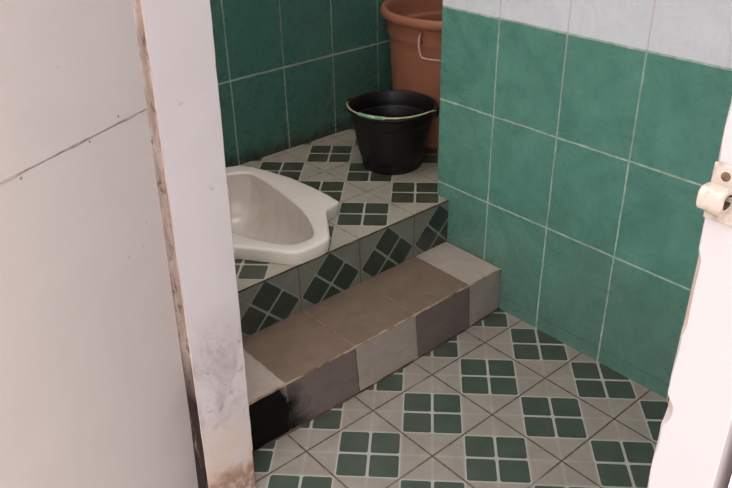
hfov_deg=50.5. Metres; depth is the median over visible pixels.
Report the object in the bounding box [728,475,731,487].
wall
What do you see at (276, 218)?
toilet
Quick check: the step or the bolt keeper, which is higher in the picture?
the bolt keeper
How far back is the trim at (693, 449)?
0.56 m
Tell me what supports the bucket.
on the floor at (425, 176)
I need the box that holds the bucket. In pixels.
[346,90,438,174]
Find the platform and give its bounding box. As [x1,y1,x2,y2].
[235,140,448,338]
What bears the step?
on the floor at (504, 402)
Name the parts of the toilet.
bowl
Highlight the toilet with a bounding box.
[226,165,338,264]
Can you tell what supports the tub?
on the floor at (425, 176)
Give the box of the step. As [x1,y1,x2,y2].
[242,242,501,452]
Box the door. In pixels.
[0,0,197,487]
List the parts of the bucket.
handle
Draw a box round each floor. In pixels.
[253,308,668,487]
[316,127,437,193]
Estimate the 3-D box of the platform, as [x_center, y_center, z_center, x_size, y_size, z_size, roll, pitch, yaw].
[-0.306,0.028,2.250,0.905,0.270,0.629,-24,37,-34]
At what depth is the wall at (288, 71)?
2.48 m
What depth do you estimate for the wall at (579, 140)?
1.84 m
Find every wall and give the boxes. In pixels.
[210,0,392,166]
[437,0,731,399]
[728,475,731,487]
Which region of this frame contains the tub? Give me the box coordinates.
[380,0,442,149]
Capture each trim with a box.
[132,0,255,487]
[647,99,731,487]
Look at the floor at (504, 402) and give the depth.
1.80 m
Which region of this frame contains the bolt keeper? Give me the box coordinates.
[696,161,731,226]
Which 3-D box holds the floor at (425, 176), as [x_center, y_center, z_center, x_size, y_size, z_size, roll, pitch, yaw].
[0.331,-0.227,2.776,0.820,0.369,0.581,-24,37,-34]
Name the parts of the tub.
handle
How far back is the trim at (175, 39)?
1.29 m

